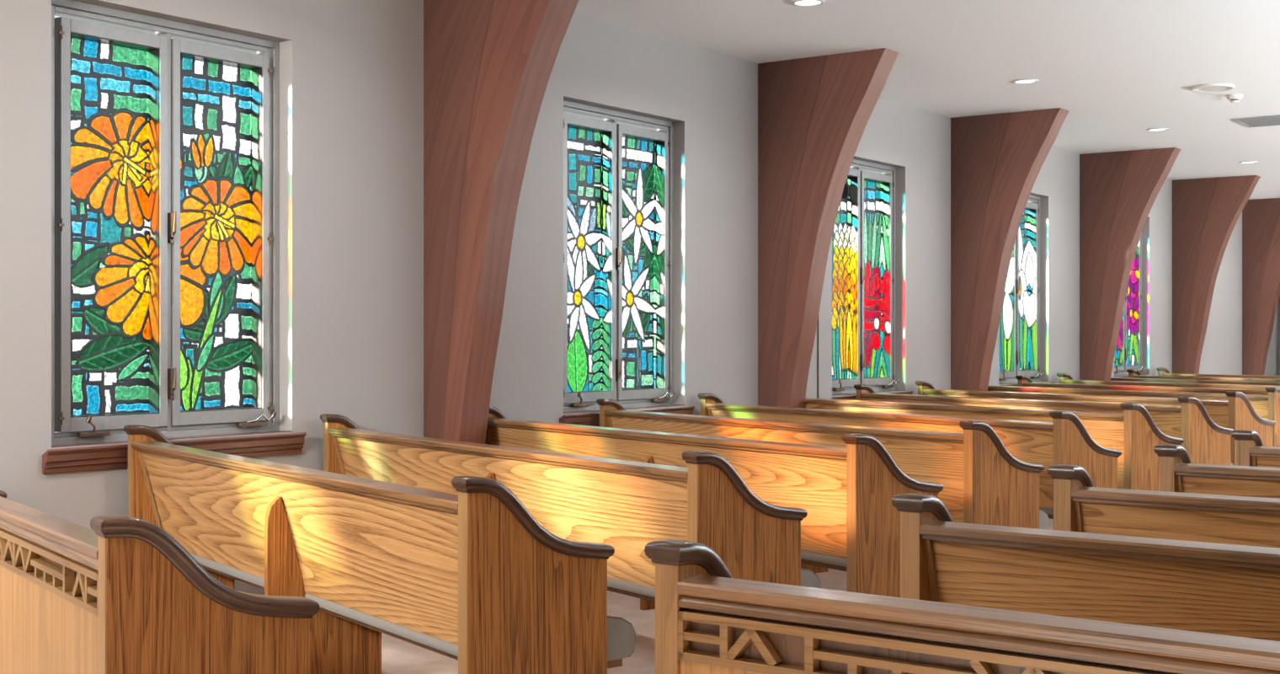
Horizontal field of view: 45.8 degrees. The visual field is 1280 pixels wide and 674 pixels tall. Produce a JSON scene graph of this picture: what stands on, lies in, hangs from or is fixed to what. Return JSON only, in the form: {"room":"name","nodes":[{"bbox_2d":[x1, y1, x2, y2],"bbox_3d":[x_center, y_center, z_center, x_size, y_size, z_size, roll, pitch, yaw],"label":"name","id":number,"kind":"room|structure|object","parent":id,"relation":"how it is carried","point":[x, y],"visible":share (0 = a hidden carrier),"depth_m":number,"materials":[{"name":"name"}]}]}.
{"room":"house of worship","nodes":[
{"label":"house of worship","id":0,"kind":"room"},
{"bbox_2d":[0,0,1278,594],"bbox_3d":[1.488,-0.447,12.128,0.190,3.494,29.850,0,0,36],"label":"wall","id":1,"kind":"structure","parent":0,"point":[351,72],"depth_m":8.21,"materials":[{"name":"paint"}]},
{"bbox_2d":[42,0,306,473],"bbox_3d":[-2.158,-0.442,6.992,0.236,2.040,1.419,0,0,36],"label":"window","id":2,"kind":"structure","parent":1,"relation":"in","point":[120,322],"depth_m":6.99,"materials":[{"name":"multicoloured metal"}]},
{"bbox_2d":[559,100,694,426],"bbox_3d":[-0.134,-0.442,9.816,0.236,2.040,1.419,0,0,36],"label":"window","id":3,"kind":"structure","parent":1,"relation":"in","point":[582,388],"depth_m":9.85,"materials":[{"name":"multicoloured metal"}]},
{"bbox_2d":[817,318,818,398],"bbox_3d":[1.388,-0.347,11.819,0.014,3.294,0.014,0,0,36],"label":"cable","id":4,"kind":"object","parent":1,"relation":"attached to","point":[818,318],"visible":0.02,"depth_m":11.81,"materials":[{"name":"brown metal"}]},
{"bbox_2d":[830,159,912,399],"bbox_3d":[1.853,-0.442,12.588,0.236,2.040,1.419,0,0,36],"label":"window","id":5,"kind":"structure","parent":1,"relation":"in","point":[871,290],"depth_m":12.68,"materials":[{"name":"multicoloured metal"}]},
{"bbox_2d":[999,194,1055,386],"bbox_3d":[3.833,-0.442,15.351,0.236,2.040,1.419,0,0,36],"label":"window","id":6,"kind":"structure","parent":1,"relation":"in","point":[1020,345],"depth_m":15.70,"materials":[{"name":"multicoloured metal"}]},
{"bbox_2d":[1114,234,1154,377],"bbox_3d":[5.819,-0.442,18.123,0.236,2.040,1.419,0,0,36],"label":"window","id":7,"kind":"structure","parent":1,"relation":"in","point":[1131,347],"depth_m":18.58,"materials":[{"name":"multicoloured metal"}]},
{"bbox_2d":[381,518,1053,673],"bbox_3d":[6.806,1.400,8.132,13.490,0.200,30.150,0,0,36],"label":"floor","id":8,"kind":"structure","parent":0,"point":[398,656],"depth_m":6.30,"materials":[{"name":"beige carpet"}]},
{"bbox_2d":[0,490,319,673],"bbox_3d":[-1.781,0.843,4.641,0.621,0.913,3.086,0,0,-35],"label":"pew","id":9,"kind":"object","parent":8,"relation":"on","point":[122,594],"visible":1,"depth_m":3.38,"materials":[{"name":"brown wood"}]},
{"bbox_2d":[123,424,636,673],"bbox_3d":[-1.117,0.843,5.567,0.621,0.913,3.086,0,0,-35],"label":"pew","id":10,"kind":"object","parent":8,"relation":"on","point":[471,577],"visible":0.97,"depth_m":4.75,"materials":[{"name":"brown wood"}]},
{"bbox_2d":[189,552,635,660],"bbox_3d":[-1.055,0.890,5.611,0.460,0.144,2.948,0,0,-35],"label":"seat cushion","id":11,"kind":"object","parent":10,"relation":"on","point":[416,621],"depth_m":4.94,"materials":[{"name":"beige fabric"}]},
{"bbox_2d":[423,0,578,443],"bbox_3d":[-0.696,-0.347,8.032,1.028,3.294,0.215,0,0,36],"label":"wooden arch","id":12,"kind":"object","parent":8,"relation":"on","point":[488,65],"visible":0.81,"depth_m":8.09,"materials":[{"name":"brown wood"}]},
{"bbox_2d":[320,413,821,602],"bbox_3d":[-0.453,0.843,6.494,0.621,0.913,3.086,0,0,-35],"label":"pew","id":13,"kind":"object","parent":8,"relation":"on","point":[625,505],"visible":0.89,"depth_m":5.62,"materials":[{"name":"brown wood"}]},
{"bbox_2d":[607,569,820,597],"bbox_3d":[-0.391,0.890,6.538,0.460,0.144,2.948,0,0,-35],"label":"seat cushion","id":14,"kind":"object","parent":13,"relation":"on","point":[636,583],"depth_m":5.60,"materials":[{"name":"beige fabric"}]},
{"bbox_2d":[485,405,943,610],"bbox_3d":[0.211,0.843,7.420,0.621,0.913,3.086,0,0,-35],"label":"pew","id":15,"kind":"object","parent":8,"relation":"on","point":[851,524],"visible":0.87,"depth_m":6.34,"materials":[{"name":"brown wood"}]},
{"bbox_2d":[800,549,847,566],"bbox_3d":[0.273,0.890,7.464,0.460,0.144,2.948,0,0,-35],"label":"seat cushion","id":16,"kind":"object","parent":15,"relation":"on","point":[817,557],"depth_m":6.38,"materials":[{"name":"beige fabric"}]},
{"bbox_2d":[596,398,1050,572],"bbox_3d":[0.876,0.843,8.347,0.621,0.913,3.086,0,0,-35],"label":"pew","id":17,"kind":"object","parent":8,"relation":"on","point":[983,482],"visible":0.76,"depth_m":7.20,"materials":[{"name":"brown wood"}]},
{"bbox_2d":[1039,510,1049,529],"bbox_3d":[0.937,0.890,8.391,0.460,0.144,2.948,0,0,-35],"label":"seat cushion","id":18,"kind":"object","parent":17,"relation":"on","point":[1043,517],"depth_m":7.30,"materials":[{"name":"beige fabric"}]},
{"bbox_2d":[757,48,899,407],"bbox_3d":[1.344,-0.347,10.879,1.028,3.294,0.215,0,0,36],"label":"wooden arch","id":19,"kind":"object","parent":8,"relation":"on","point":[814,113],"visible":0.8,"depth_m":10.92,"materials":[{"name":"brown wood"}]},
{"bbox_2d":[697,392,1121,518],"bbox_3d":[1.540,0.843,9.274,0.621,0.913,3.086,0,0,-35],"label":"pew","id":20,"kind":"object","parent":8,"relation":"on","point":[1066,440],"visible":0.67,"depth_m":8.14,"materials":[{"name":"brown wood"}]},
{"bbox_2d":[1039,506,1053,514],"bbox_3d":[1.601,0.890,9.318,0.460,0.144,2.948,0,0,-35],"label":"seat cushion","id":21,"kind":"object","parent":20,"relation":"on","point":[1048,509],"depth_m":8.11,"materials":[{"name":"beige fabric"}]},
{"bbox_2d":[644,539,1279,673],"bbox_3d":[1.980,0.843,1.759,4.478,0.913,0.621,0,0,37],"label":"pew","id":22,"kind":"object","parent":8,"relation":"on","point":[708,620],"visible":1,"depth_m":2.60,"materials":[{"name":"brown wood"}]},
{"bbox_2d":[804,397,1183,490],"bbox_3d":[2.204,0.843,10.200,0.621,0.913,3.086,0,0,-35],"label":"pew","id":23,"kind":"object","parent":8,"relation":"on","point":[1133,432],"visible":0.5,"depth_m":8.99,"materials":[{"name":"brown wood"}]},
{"bbox_2d":[950,107,1068,390],"bbox_3d":[3.321,-0.347,13.636,1.028,3.294,0.215,0,0,36],"label":"wooden arch","id":24,"kind":"object","parent":8,"relation":"on","point":[997,160],"visible":0.8,"depth_m":13.68,"materials":[{"name":"brown wood"}]},
{"bbox_2d":[853,384,1233,464],"bbox_3d":[2.868,0.843,11.127,0.621,0.913,3.086,0,0,-35],"label":"pew","id":25,"kind":"object","parent":8,"relation":"on","point":[1205,441],"visible":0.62,"depth_m":9.94,"materials":[{"name":"brown wood"}]},
{"bbox_2d":[891,493,1279,640],"bbox_3d":[2.589,0.843,2.609,4.478,0.913,0.621,0,0,37],"label":"pew","id":26,"kind":"object","parent":8,"relation":"on","point":[1231,589],"visible":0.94,"depth_m":3.48,"materials":[{"name":"brown wood"}]},
{"bbox_2d":[915,380,1275,465],"bbox_3d":[3.532,0.843,12.053,0.621,0.913,3.086,0,0,-35],"label":"pew","id":27,"kind":"object","parent":8,"relation":"on","point":[1236,413],"visible":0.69,"depth_m":10.88,"materials":[{"name":"brown wood"}]},
{"bbox_2d":[1079,147,1181,380],"bbox_3d":[5.299,-0.347,16.396,1.028,3.294,0.215,0,0,36],"label":"wooden arch","id":28,"kind":"object","parent":8,"relation":"on","point":[1118,190],"visible":0.82,"depth_m":16.45,"materials":[{"name":"brown wood"}]},
{"bbox_2d":[987,385,1279,446],"bbox_3d":[4.196,0.843,12.980,0.621,0.913,3.086,0,0,-35],"label":"pew","id":29,"kind":"object","parent":8,"relation":"on","point":[1267,407],"visible":0.23,"depth_m":12.15,"materials":[{"name":"brown wood"}]},
{"bbox_2d":[1015,375,1268,394],"bbox_3d":[4.860,0.843,13.907,0.621,0.913,3.086,0,0,-35],"label":"pew","id":30,"kind":"object","parent":8,"relation":"on","point":[1023,381],"visible":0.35,"depth_m":13.88,"materials":[{"name":"brown wood"}]},
{"bbox_2d":[1047,464,1279,548],"bbox_3d":[3.198,0.843,3.458,4.478,0.913,0.621,0,0,37],"label":"pew","id":31,"kind":"object","parent":8,"relation":"on","point":[1080,506],"visible":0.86,"depth_m":4.41,"materials":[{"name":"brown wood"}]},
{"bbox_2d":[1056,373,1279,389],"bbox_3d":[5.524,0.843,14.833,0.621,0.913,3.086,0,0,-35],"label":"pew","id":32,"kind":"object","parent":8,"relation":"on","point":[1064,377],"visible":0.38,"depth_m":14.91,"materials":[{"name":"brown wood"}]},
{"bbox_2d":[1110,377,1279,385],"bbox_3d":[6.188,0.843,15.760,0.621,0.913,3.086,0,0,-35],"label":"pew","id":33,"kind":"object","parent":8,"relation":"on","point":[1130,379],"visible":0.02,"depth_m":15.80,"materials":[{"name":"brown wood"}]},
{"bbox_2d":[1126,368,1279,381],"bbox_3d":[6.852,0.843,16.687,0.621,0.913,3.086,0,0,-35],"label":"pew","id":34,"kind":"object","parent":8,"relation":"on","point":[1133,373],"visible":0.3,"depth_m":17.02,"materials":[{"name":"brown wood"}]},
{"bbox_2d":[1172,175,1260,373],"bbox_3d":[7.280,-0.347,19.160,1.028,3.294,0.215,0,0,36],"label":"wooden arch","id":35,"kind":"object","parent":8,"relation":"on","point":[1206,211],"visible":0.84,"depth_m":19.20,"materials":[{"name":"brown wood"}]},
{"bbox_2d":[1153,444,1279,498],"bbox_3d":[3.807,0.843,4.308,4.478,0.913,0.621,0,0,37],"label":"pew","id":36,"kind":"object","parent":8,"relation":"on","point":[1177,472],"visible":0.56,"depth_m":5.33,"materials":[{"name":"brown wood"}]},
{"bbox_2d":[1156,367,1279,378],"bbox_3d":[7.516,0.843,17.613,0.621,0.913,3.086,0,0,-35],"label":"pew","id":37,"kind":"object","parent":8,"relation":"on","point":[1161,370],"visible":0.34,"depth_m":18.11,"materials":[{"name":"brown wood"}]},
{"bbox_2d":[1231,429,1279,467],"bbox_3d":[4.415,0.843,5.157,4.478,0.913,0.621,0,0,37],"label":"pew","id":38,"kind":"object","parent":8,"relation":"on","point":[1250,450],"visible":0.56,"depth_m":6.24,"materials":[{"name":"brown wood"}]},
{"bbox_2d":[1242,197,1279,374],"bbox_3d":[9.293,-0.347,21.970,1.028,3.294,0.215,0,0,36],"label":"wooden arch","id":39,"kind":"object","parent":8,"relation":"on","point":[1261,217],"visible":0.79,"depth_m":22.06,"materials":[{"name":"brown wood"}]},
{"bbox_2d":[574,0,1279,199],"bbox_3d":[6.806,-2.119,8.132,13.490,0.250,30.150,0,0,36],"label":"ceiling","id":40,"kind":"structure","parent":0,"point":[1121,70],"depth_m":10.60,"materials":[{"name":"paint"}]},
{"bbox_2d":[791,0,825,6],"bbox_3d":[1.002,-1.988,9.038,0.200,0.010,0.200,0,0,36],"label":"recessed light","id":41,"kind":"object","parent":40,"relation":"in","point":[797,2],"visible":1,"depth_m":9.04,"materials":[{"name":"white plastic"}]},
{"bbox_2d":[1012,79,1038,84],"bbox_3d":[3.012,-1.988,11.842,0.200,0.010,0.200,0,0,36],"label":"recessed light","id":42,"kind":"object","parent":40,"relation":"in","point":[1018,81],"visible":1,"depth_m":11.83,"materials":[{"name":"white plastic"}]},
{"bbox_2d":[1146,128,1168,131],"bbox_3d":[4.987,-1.988,14.598,0.200,0.010,0.200,0,0,36],"label":"recessed light","id":43,"kind":"object","parent":40,"relation":"in","point":[1150,129],"visible":1,"depth_m":14.58,"materials":[{"name":"white plastic"}]},
{"bbox_2d":[1189,83,1235,92],"bbox_3d":[4.578,-1.983,12.122,0.336,0.020,0.336,0,0,36],"label":"ceiling speaker","id":44,"kind":"object","parent":40,"relation":"attached to","point":[1211,87],"visible":1,"depth_m":12.08,"materials":[{"name":"white plastic"}]},
{"bbox_2d":[1198,86,1226,90],"bbox_3d":[4.578,-1.985,12.122,0.282,0.016,0.282,0,0,36],"label":"grille","id":45,"kind":"object","parent":44,"relation":"attached to","point":[1200,88],"depth_m":12.13,"materials":[{"name":"white plastic"}]},
{"bbox_2d":[1226,94,1242,102],"bbox_3d":[4.923,-1.962,12.552,0.132,0.062,0.132,0,0,36],"label":"smoke detector","id":46,"kind":"object","parent":40,"relation":"attached to","point":[1233,98],"visible":1,"depth_m":12.51,"materials":[{"name":"white plastic"}]},
{"bbox_2d":[1238,160,1258,163],"bbox_3d":[6.967,-1.988,17.361,0.200,0.010,0.200,0,0,36],"label":"recessed light","id":47,"kind":"object","parent":40,"relation":"in","point":[1245,162],"visible":1,"depth_m":17.32,"materials":[{"name":"white plastic"}]},
{"bbox_2d":[1231,114,1279,127],"bbox_3d":[5.859,-1.988,13.978,0.620,0.011,0.630,0,0,36],"label":"ceiling vent","id":48,"kind":"object","parent":40,"relation":"in","point":[1269,120],"visible":1,"depth_m":13.98,"materials":[{"name":"grey metal"}]},
{"bbox_2d":[1278,293,1279,375],"bbox_3d":[15.456,-0.447,20.296,13.000,3.494,0.300,0,0,36],"label":"wall","id":49,"kind":"structure","parent":0,"point":[1279,294],"depth_m":23.95,"materials":[{"name":"paint"}]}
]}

